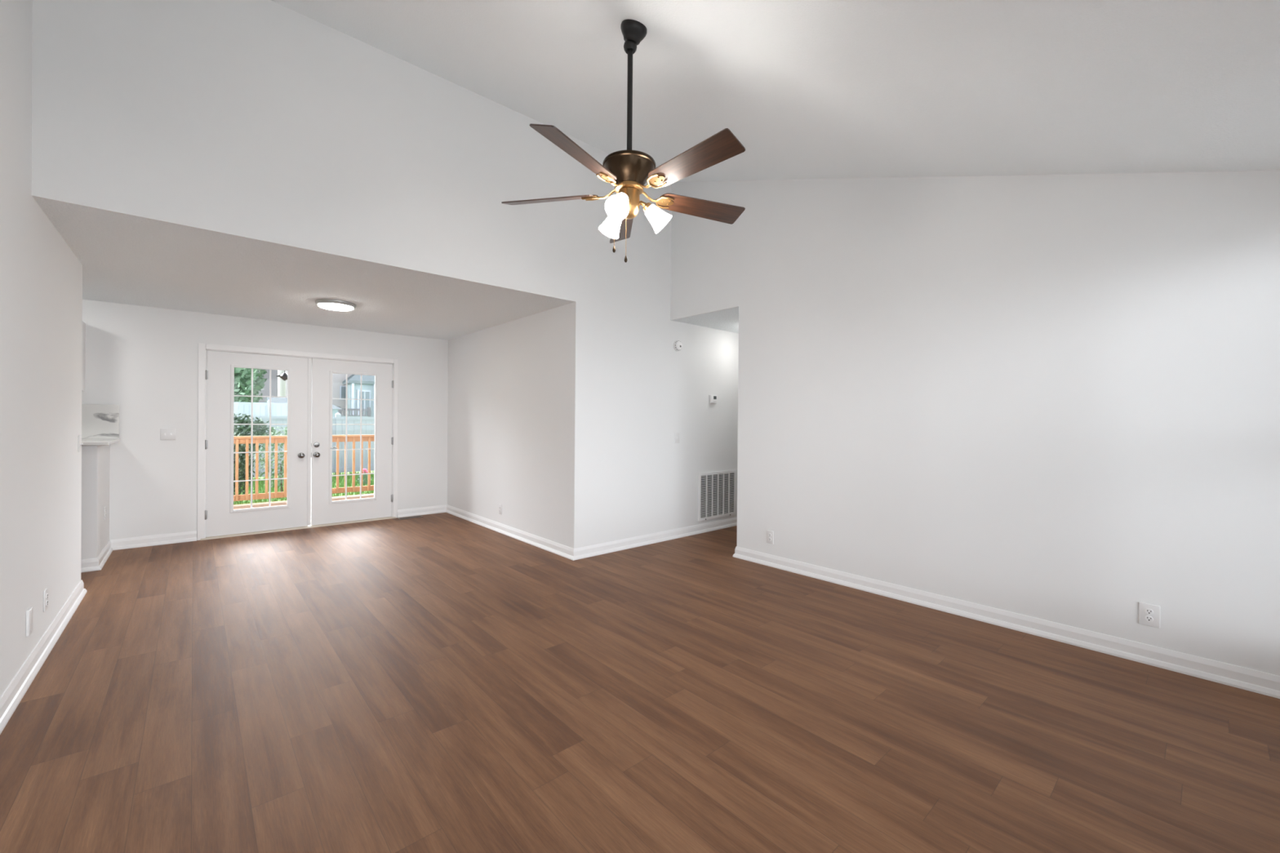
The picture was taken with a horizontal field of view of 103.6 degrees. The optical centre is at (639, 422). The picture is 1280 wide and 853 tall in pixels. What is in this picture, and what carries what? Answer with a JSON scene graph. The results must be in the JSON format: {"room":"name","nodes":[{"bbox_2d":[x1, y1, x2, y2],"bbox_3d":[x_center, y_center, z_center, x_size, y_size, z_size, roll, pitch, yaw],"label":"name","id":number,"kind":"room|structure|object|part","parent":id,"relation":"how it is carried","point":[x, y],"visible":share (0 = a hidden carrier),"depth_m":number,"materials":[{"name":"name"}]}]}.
{"room":"empty living room","nodes":[
{"label":"empty living room","id":0,"kind":"room"},
{"bbox_2d":[0,0,82,697],"bbox_3d":[-2.096,-0.751,1.345,0.120,4.100,6.285,0,0,-42],"label":"wall","id":1,"kind":"structure","parent":0,"point":[41,277],"depth_m":2.54,"materials":[{"name":"white paint"}]},
{"bbox_2d":[26,606,32,636],"bbox_3d":[-3.074,1.003,2.538,0.014,0.128,0.078,0,0,-42],"label":"blank cover plate","id":2,"kind":"object","parent":1,"relation":"attached to","point":[29,611],"visible":1,"depth_m":2.52,"materials":[{"name":"white plastic"}]},
{"bbox_2d":[0,579,86,734],"bbox_3d":[-2.161,1.247,1.407,0.174,0.102,6.192,0,0,-42],"label":"baseboard","id":3,"kind":"structure","parent":1,"relation":"attached to","point":[13,695],"depth_m":2.62,"materials":[{"name":"white paint"}]},
{"bbox_2d":[43,587,48,612],"bbox_3d":[-3.332,0.996,2.828,0.012,0.118,0.072,0,0,-42],"label":"wall outlet","id":4,"kind":"object","parent":1,"relation":"attached to","point":[46,591],"visible":1,"depth_m":2.81,"materials":[{"name":"white plastic"}]},
{"bbox_2d":[78,435,83,451],"bbox_3d":[-4.056,0.152,3.656,0.020,0.118,0.072,0,0,-42],"label":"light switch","id":5,"kind":"object","parent":1,"relation":"attached to","point":[79,436],"visible":1,"depth_m":3.63,"materials":[{"name":"white plastic"}]},
{"bbox_3d":[-4.061,0.152,3.652,0.007,0.118,0.072,0,0,-42],"label":"plate","id":6,"kind":"part","parent":5,"relation":"part of","materials":[{"name":"white plastic"}]},
{"bbox_2d":[80,444,110,559],"bbox_3d":[-5.834,0.724,3.854,2.385,1.070,0.851,0,0,-42],"label":"wall","id":7,"kind":"structure","parent":0,"point":[95,459],"depth_m":4.32,"materials":[{"name":"white paint"}]},
{"bbox_2d":[81,404,119,439],"bbox_3d":[-6.079,-0.011,4.184,2.449,0.334,0.019,0,0,-42],"label":"backsplash","id":8,"kind":"structure","parent":7,"relation":"attached to","point":[98,421],"depth_m":4.90,"materials":[{"name":"white stone"}]},
{"bbox_2d":[81,438,119,445],"bbox_3d":[-5.790,0.174,3.861,2.455,0.029,0.887,0,0,-42],"label":"countertop","id":9,"kind":"structure","parent":7,"relation":"on","point":[103,442],"depth_m":4.42,"materials":[{"name":"white stone"}]},
{"bbox_2d":[81,299,448,540],"bbox_3d":[-5.350,0.039,4.924,7.123,2.440,0.120,0,0,-42],"label":"wall","id":10,"kind":"structure","parent":0,"point":[143,361],"depth_m":5.30,"materials":[{"name":"white paint"}]},
{"bbox_2d":[81,321,85,391],"bbox_3d":[-5.526,-0.625,4.446,0.820,0.650,0.353,0,0,-42],"label":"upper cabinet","id":11,"kind":"object","parent":10,"relation":"attached to","point":[83,348],"visible":0.02,"depth_m":4.77,"materials":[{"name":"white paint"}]},
{"bbox_2d":[80,530,196,573],"bbox_3d":[-5.587,1.210,4.061,3.032,0.102,0.878,0,0,-42],"label":"baseboard","id":12,"kind":"structure","parent":10,"relation":"attached to","point":[173,538],"depth_m":5.06,"materials":[{"name":"white paint"}]},
{"bbox_2d":[160,428,175,439],"bbox_3d":[-4.898,0.124,5.232,0.118,0.118,0.020,0,0,-42],"label":"light switch","id":13,"kind":"object","parent":10,"relation":"attached to","point":[165,433],"visible":1,"depth_m":5.23,"materials":[{"name":"white plastic"}]},
{"bbox_2d":[204,350,311,537],"bbox_3d":[-4.322,0.234,5.745,0.973,2.018,0.114,0,0,-42],"label":"door","id":14,"kind":"structure","parent":10,"relation":"in","point":[221,518],"depth_m":5.71,"materials":[{"name":"white paint"}]},
{"bbox_3d":[-4.326,0.181,5.757,0.550,1.641,0.021,0,0,-42],"label":"lite frame","id":15,"kind":"part","parent":14,"relation":"part of","materials":[{"name":"white paint"}]},
{"bbox_3d":[-4.018,0.395,5.986,0.066,0.066,0.070,0,0,-42],"label":"knob","id":16,"kind":"part","parent":14,"relation":"part of","materials":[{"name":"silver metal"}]},
{"bbox_2d":[275,370,287,380],"bbox_3d":[-4.340,-0.856,6.170,0.148,0.672,0.421,0,0,-42],"label":"lantern","id":17,"kind":"object","parent":10,"relation":"attached to","point":[284,375],"visible":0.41,"depth_m":6.26,"materials":[{"name":"black metal"}]},
{"bbox_2d":[197,343,398,540],"bbox_3d":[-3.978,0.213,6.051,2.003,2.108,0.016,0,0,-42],"label":"trim","id":18,"kind":"structure","parent":10,"relation":"attached to","point":[202,347],"depth_m":5.49,"materials":[{"name":"white paint"}]},
{"bbox_2d":[200,516,395,540],"bbox_3d":[-4.019,1.257,6.097,1.956,0.018,0.150,0,0,-42],"label":"trim","id":19,"kind":"structure","parent":10,"relation":"attached to","point":[386,517],"depth_m":5.96,"materials":[{"name":"beige wood"}]},
{"bbox_2d":[311,358,393,525],"bbox_3d":[-3.617,0.237,6.375,0.938,2.018,0.122,0,0,-42],"label":"door","id":20,"kind":"structure","parent":10,"relation":"in","point":[324,510],"depth_m":6.33,"materials":[{"name":"white paint"}]},
{"bbox_3d":[-3.901,0.393,6.090,0.066,0.066,0.070,0,0,-42],"label":"knob","id":21,"kind":"part","parent":20,"relation":"part of","materials":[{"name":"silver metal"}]},
{"bbox_3d":[-3.621,0.185,6.383,0.541,1.641,0.021,0,0,-42],"label":"lite frame","id":22,"kind":"part","parent":20,"relation":"part of","materials":[{"name":"white paint"}]},
{"bbox_2d":[31,195,573,340],"bbox_3d":[-3.783,-1.221,3.110,7.053,0.120,4.893,0,0,-42],"label":"ceiling","id":23,"kind":"structure","parent":0,"point":[124,259],"depth_m":4.20,"materials":[{"name":"white paint"}]},
{"bbox_2d":[315,298,355,311],"bbox_3d":[-2.960,-1.133,4.906,0.344,0.056,0.344,0,0,-42],"label":"ceiling light","id":24,"kind":"object","parent":23,"relation":"attached to","point":[327,304],"visible":1,"depth_m":4.81,"materials":[{"name":"grey plastic"}]},
{"bbox_2d":[317,302,353,311],"bbox_3d":[-2.960,-1.118,4.906,0.298,0.026,0.298,0,0,-42],"label":"diffuser","id":25,"kind":"object","parent":24,"relation":"attached to","point":[331,306],"depth_m":4.84,"materials":[{"name":"white plastic"}]},
{"bbox_2d":[31,0,738,548],"bbox_3d":[0.315,-0.747,5.666,9.220,4.100,0.120,0,0,-42],"label":"wall","id":26,"kind":"structure","parent":0,"point":[260,120],"depth_m":3.67,"materials":[{"name":"white paint"}]},
{"bbox_2d":[397,504,737,560],"bbox_3d":[0.283,1.245,7.696,6.560,0.102,3.222,0,0,-42],"label":"baseboard","id":27,"kind":"structure","parent":26,"relation":"attached to","point":[557,548],"depth_m":5.59,"materials":[{"name":"white paint"}]},
{"bbox_2d":[675,432,679,443],"bbox_3d":[0.423,0.174,5.678,0.072,0.118,0.020,0,0,-42],"label":"light switch","id":28,"kind":"object","parent":26,"relation":"attached to","point":[677,434],"visible":1,"depth_m":5.68,"materials":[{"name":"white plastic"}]},
{"bbox_2d":[673,340,682,351],"bbox_3d":[0.433,-0.862,5.661,0.120,0.120,0.043,0,0,-42],"label":"smoke detector","id":29,"kind":"object","parent":26,"relation":"attached to","point":[677,345],"visible":1,"depth_m":5.64,"materials":[{"name":"white plastic"}]},
{"bbox_2d":[709,395,717,404],"bbox_3d":[0.884,-0.279,6.073,0.124,0.104,0.033,0,0,-42],"label":"thermostat","id":30,"kind":"object","parent":26,"relation":"attached to","point":[713,398],"visible":1,"depth_m":6.05,"materials":[{"name":"white plastic"}]},
{"bbox_2d":[697,469,736,521],"bbox_3d":[0.954,0.884,6.156,0.704,0.570,0.021,0,0,-42],"label":"air vent","id":31,"kind":"object","parent":26,"relation":"in","point":[717,491],"visible":1,"depth_m":6.14,"materials":[{"name":"grey metal"}]},
{"bbox_2d":[447,303,568,546],"bbox_3d":[-1.670,0.066,6.051,0.120,2.440,3.075,0,0,-42],"label":"wall","id":32,"kind":"structure","parent":0,"point":[508,396],"depth_m":5.69,"materials":[{"name":"white paint"}]},
{"bbox_2d":[498,503,502,515],"bbox_3d":[-1.641,1.020,5.913,0.012,0.118,0.072,0,0,-42],"label":"wall outlet","id":33,"kind":"object","parent":32,"relation":"attached to","point":[500,505],"visible":1,"depth_m":5.90,"materials":[{"name":"white plastic"}]},
{"bbox_2d":[0,512,1279,852],"bbox_3d":[-0.575,1.342,3.883,12.900,0.080,8.033,0,0,-42],"label":"floor","id":34,"kind":"structure","parent":0,"point":[442,682],"depth_m":2.24,"materials":[{"name":"brown wood"}]},
{"bbox_2d":[397,515,422,519],"bbox_3d":[-3.056,1.269,6.706,0.300,0.007,0.104,0,0,-42],"label":"floor vent","id":35,"kind":"object","parent":34,"relation":"in","point":[415,517],"visible":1,"depth_m":6.68,"materials":[{"name":"brown"}]},
{"bbox_2d":[671,306,738,333],"bbox_3d":[2.390,-1.184,6.793,4.622,0.120,1.178,0,0,-42],"label":"ceiling","id":36,"kind":"structure","parent":0,"point":[727,320],"depth_m":5.59,"materials":[{"name":"white paint"}]},
{"bbox_2d":[271,0,1279,182],"bbox_3d":[0.145,-1.971,2.370,4.826,1.781,4.868,0,0,-42],"label":"ceiling","id":37,"kind":"structure","parent":0,"point":[809,89],"depth_m":2.54,"materials":[{"name":"white paint"}]},
{"bbox_2d":[501,19,745,262],"bbox_3d":[-0.022,-1.392,2.506,1.301,1.208,1.246,0,0,-42],"label":"ceiling fan","id":38,"kind":"object","parent":37,"relation":"hanging from","point":[628,171],"visible":1,"depth_m":2.47,"materials":[{"name":"brown wood"}]},
{"bbox_3d":[-0.463,-1.158,2.623,0.502,0.006,0.134,0,19,12],"label":"blade","id":39,"kind":"part","parent":38,"relation":"part of","materials":[{"name":"brown wood"}]},
{"bbox_3d":[-0.261,-1.155,2.177,0.134,0.006,0.502,22,11,28],"label":"blade","id":40,"kind":"part","parent":38,"relation":"part of","materials":[{"name":"brown wood"}]},
{"bbox_3d":[-0.147,-1.035,2.659,0.116,0.137,0.138,0,0,-42],"label":"lamp shade","id":41,"kind":"part","parent":38,"relation":"part of","materials":[{"name":"white glass"}]},
{"bbox_3d":[-0.115,-0.999,2.523,0.032,0.233,0.004,0,0,-17],"label":"pull chain","id":42,"kind":"part","parent":38,"relation":"part of","materials":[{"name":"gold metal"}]},
{"bbox_3d":[-0.097,-1.034,2.387,0.135,0.137,0.122,0,0,-42],"label":"lamp shade","id":43,"kind":"part","parent":38,"relation":"part of","materials":[{"name":"white glass"}]},
{"bbox_3d":[-0.101,-1.156,2.952,0.134,0.006,0.502,-18,2,-6],"label":"blade","id":44,"kind":"part","parent":38,"relation":"part of","materials":[{"name":"brown wood"}]},
{"bbox_3d":[0.012,-1.101,2.548,0.065,0.038,0.028,0,0,-8],"label":"lamp arm","id":45,"kind":"part","parent":38,"relation":"part of","materials":[{"name":"gold metal"}]},
{"bbox_3d":[0.100,-1.033,2.557,0.134,0.137,0.123,0,0,-42],"label":"lamp shade","id":46,"kind":"part","parent":38,"relation":"part of","materials":[{"name":"white glass"}]},
{"bbox_3d":[0.225,-1.151,2.231,0.134,0.006,0.502,25,-16,-40],"label":"blade","id":47,"kind":"part","parent":38,"relation":"part of","materials":[{"name":"brown wood"}]},
{"bbox_3d":[0.324,-1.152,2.710,0.502,0.006,0.134,0,-18,-24],"label":"blade","id":48,"kind":"part","parent":38,"relation":"part of","materials":[{"name":"brown wood"}]},
{"bbox_2d":[670,170,1279,675],"bbox_3d":[1.946,-0.727,3.879,0.120,4.100,4.718,0,0,-42],"label":"wall","id":49,"kind":"structure","parent":0,"point":[1055,398],"depth_m":3.23,"materials":[{"name":"white paint"}]},
{"bbox_2d":[766,529,773,544],"bbox_3d":[1.191,1.052,4.621,0.012,0.118,0.072,0,0,-42],"label":"wall outlet","id":50,"kind":"object","parent":49,"relation":"attached to","point":[770,535],"visible":1,"depth_m":4.62,"materials":[{"name":"white plastic"}]},
{"bbox_2d":[733,546,1279,698],"bbox_3d":[3.871,1.284,5.078,4.661,0.102,3.687,0,0,-42],"label":"baseboard","id":51,"kind":"structure","parent":49,"relation":"attached to","point":[1251,680],"depth_m":3.10,"materials":[{"name":"white paint"}]},
{"bbox_2d":[1138,602,1159,628],"bbox_3d":[2.816,1.066,2.787,0.012,0.122,0.084,0,0,-42],"label":"wall outlet","id":52,"kind":"object","parent":49,"relation":"attached to","point":[1148,614],"visible":1,"depth_m":2.79,"materials":[{"name":"white plastic"}]},
{"bbox_2d":[1145,615,1153,622],"bbox_3d":[2.816,1.086,2.788,0.011,0.033,0.033,0,0,-42],"label":"receptacle","id":53,"kind":"object","parent":52,"relation":"attached to","point":[1148,618],"depth_m":2.78,"materials":[{"name":"white plastic"}]},
{"bbox_2d":[1145,608,1153,614],"bbox_3d":[2.817,1.047,2.788,0.011,0.033,0.033,0,0,-42],"label":"receptacle","id":54,"kind":"object","parent":52,"relation":"attached to","point":[1148,611],"depth_m":2.78,"materials":[{"name":"white plastic"}]},
{"label":"outside","id":55,"kind":"structure","parent":0,"visible":0},
{"bbox_2d":[233,471,373,504],"bbox_3d":[-32.279,1.225,36.423,120.000,0.100,82.687,0,0,-42],"label":"ground","id":56,"kind":"structure","parent":55,"point":[278,500],"depth_m":10.90,"materials":[{"name":"green plant"}]},
{"bbox_2d":[233,431,255,495],"bbox_3d":[-7.228,0.818,8.903,0.694,1.350,0.685,0,0,-42],"label":"evergreen shrub","id":57,"kind":"object","parent":56,"relation":"on","point":[242,459],"visible":0.24,"depth_m":8.90,"materials":[{"name":"green plant"}]},
{"bbox_2d":[234,367,259,402],"bbox_3d":[-17.797,-2.035,20.276,4.196,6.773,3.984,0,0,-42],"label":"broadleaf tree","id":58,"kind":"object","parent":56,"relation":"on","point":[242,384],"visible":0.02,"depth_m":20.82,"materials":[{"name":"green plant"}]},
{"bbox_2d":[236,368,266,413],"bbox_3d":[-21.514,-2.203,26.330,3.362,7.006,3.730,0,0,-42],"label":"broadleaf tree","id":59,"kind":"object","parent":56,"relation":"on","point":[259,382],"visible":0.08,"depth_m":26.66,"materials":[{"name":"green plant"}]},
{"bbox_2d":[233,413,275,463],"bbox_3d":[-8.555,0.627,10.588,1.531,1.674,1.027,0,0,-42],"label":"shrub","id":60,"kind":"object","parent":56,"relation":"on","point":[262,429],"visible":0.26,"depth_m":10.66,"materials":[{"name":"green plant"}]},
{"bbox_2d":[234,399,287,450],"bbox_3d":[-16.958,0.300,14.373,12.809,2.260,0.127,0,0,-42],"label":"vinyl fence","id":61,"kind":"object","parent":56,"relation":"on","point":[260,409],"visible":0.06,"depth_m":17.64,"materials":[{"name":"grey plastic"}]},
{"bbox_3d":[-16.962,-0.660,14.359,12.650,0.100,0.060,0,0,-42],"label":"rail","id":62,"kind":"part","parent":61,"relation":"part of","materials":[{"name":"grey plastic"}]},
{"bbox_3d":[-13.096,0.320,17.794,0.127,2.260,0.127,0,0,-42],"label":"post","id":63,"kind":"part","parent":61,"relation":"part of","materials":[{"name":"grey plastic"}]},
{"bbox_2d":[254,426,287,498],"bbox_3d":[-6.961,0.773,9.743,0.833,1.420,0.716,0,0,-42],"label":"shrub","id":64,"kind":"object","parent":56,"relation":"on","point":[281,468],"visible":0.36,"depth_m":9.61,"materials":[{"name":"green plant"}]},
{"bbox_2d":[264,395,287,408],"bbox_3d":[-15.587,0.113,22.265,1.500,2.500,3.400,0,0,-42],"label":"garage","id":65,"kind":"structure","parent":56,"relation":"on","point":[274,400],"depth_m":21.62,"materials":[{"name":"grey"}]},
{"bbox_2d":[233,493,373,509],"bbox_3d":[-5.353,1.426,7.164,8.500,0.150,3.180,0,0,-42],"label":"wooden deck","id":66,"kind":"object","parent":56,"relation":"on","point":[364,495],"visible":0.05,"depth_m":8.37,"materials":[{"name":"brown wood"}]},
{"bbox_2d":[233,434,374,501],"bbox_3d":[-6.294,0.781,8.194,8.348,1.118,0.140,0,0,-42],"label":"deck railing","id":67,"kind":"object","parent":66,"relation":"on","point":[237,440],"visible":0.23,"depth_m":8.38,"materials":[{"name":"brown wood"}]},
{"bbox_3d":[-6.292,1.214,8.225,8.300,0.092,0.038,0,0,-42],"label":"rail","id":68,"kind":"part","parent":67,"relation":"part of","materials":[{"name":"brown wood"}]},
{"bbox_3d":[-6.285,0.302,8.222,8.300,0.085,0.038,0,0,-42],"label":"rail","id":69,"kind":"part","parent":67,"relation":"part of","materials":[{"name":"brown wood"}]},
{"bbox_3d":[-6.272,0.241,8.208,8.300,0.038,0.140,0,0,-42],"label":"cap rail","id":70,"kind":"part","parent":67,"relation":"part of","materials":[{"name":"brown wood"}]},
{"bbox_2d":[233,412,374,477],"bbox_3d":[-9.220,0.608,13.215,16.259,1.780,0.127,0,0,-42],"label":"vinyl fence","id":71,"kind":"object","parent":56,"relation":"on","point":[337,429],"visible":0.12,"depth_m":14.04,"materials":[{"name":"grey plastic"}]},
{"bbox_3d":[-9.226,-0.112,13.202,16.100,0.100,0.060,0,0,-42],"label":"rail","id":72,"kind":"part","parent":71,"relation":"part of","materials":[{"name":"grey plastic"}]},
{"bbox_3d":[-9.237,1.318,13.207,16.100,0.140,0.060,0,0,-42],"label":"rail","id":73,"kind":"part","parent":71,"relation":"part of","materials":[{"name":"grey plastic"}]},
{"bbox_3d":[-8.371,0.612,13.967,0.127,1.780,0.127,0,0,-42],"label":"post","id":74,"kind":"part","parent":71,"relation":"part of","materials":[{"name":"grey plastic"}]},
{"bbox_2d":[277,369,351,414],"bbox_3d":[-16.826,-2.873,29.486,8.100,8.400,3.700,0,0,-42],"label":"house","id":75,"kind":"structure","parent":56,"relation":"on","point":[339,389],"depth_m":27.49,"materials":[{"name":"grey"}]},
{"bbox_3d":[-16.206,-1.611,27.633,0.300,0.660,0.025,0,0,-42],"label":"pane","id":76,"kind":"part","parent":75,"relation":"part of","materials":[{"name":"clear glass"}]},
{"bbox_2d":[332,404,341,416],"bbox_3d":[-14.657,0.167,23.357,1.200,2.400,1.600,0,0,-42],"label":"garden shed","id":77,"kind":"object","parent":56,"relation":"on","point":[335,409],"visible":0.17,"depth_m":23.05,"materials":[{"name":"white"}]},
{"bbox_2d":[337,406,370,417],"bbox_3d":[-15.229,0.280,25.343,2.840,2.150,1.070,0,0,-42],"label":"deck","id":78,"kind":"object","parent":56,"relation":"on","point":[368,409],"visible":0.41,"depth_m":25.40,"materials":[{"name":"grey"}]},
{"bbox_3d":[-14.908,-0.506,24.971,2.800,0.370,0.060,0,0,-42],"label":"rail","id":79,"kind":"part","parent":78,"relation":"part of","materials":[{"name":"grey paint"}]},
{"bbox_3d":[-13.911,0.289,25.877,0.120,2.150,0.120,0,0,-42],"label":"post","id":80,"kind":"part","parent":78,"relation":"part of","materials":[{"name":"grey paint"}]},
{"bbox_2d":[342,374,374,417],"bbox_3d":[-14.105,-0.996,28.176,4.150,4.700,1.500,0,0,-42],"label":"house","id":81,"kind":"structure","parent":56,"relation":"on","point":[353,380],"depth_m":26.88,"materials":[{"name":"blue"}]},
{"bbox_3d":[-15.063,-0.358,26.426,0.100,3.420,0.100,0,0,-42],"label":"porch post","id":82,"kind":"part","parent":81,"relation":"part of","materials":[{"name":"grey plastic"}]},
{"bbox_3d":[-14.763,-0.997,26.951,0.640,1.460,0.060,0,0,-42],"label":"patio door","id":83,"kind":"part","parent":81,"relation":"part of","materials":[{"name":"grey plastic"}]},
{"bbox_3d":[-14.725,-0.977,26.938,0.480,1.340,0.030,0,0,-42],"label":"pane","id":84,"kind":"part","parent":81,"relation":"part of","materials":[{"name":"clear glass"}]},
{"bbox_3d":[-14.277,-0.354,27.122,0.100,3.420,0.100,0,0,-42],"label":"porch post","id":85,"kind":"part","parent":81,"relation":"part of","materials":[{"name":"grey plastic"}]},
{"bbox_2d":[356,468,373,485],"bbox_3d":[-6.404,1.282,11.715,0.317,0.411,0.331,1,0,19],"label":"flower plant","id":86,"kind":"object","parent":56,"relation":"on","point":[364,476],"visible":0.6,"depth_m":11.68,"materials":[{"name":"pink plant"}]}
]}

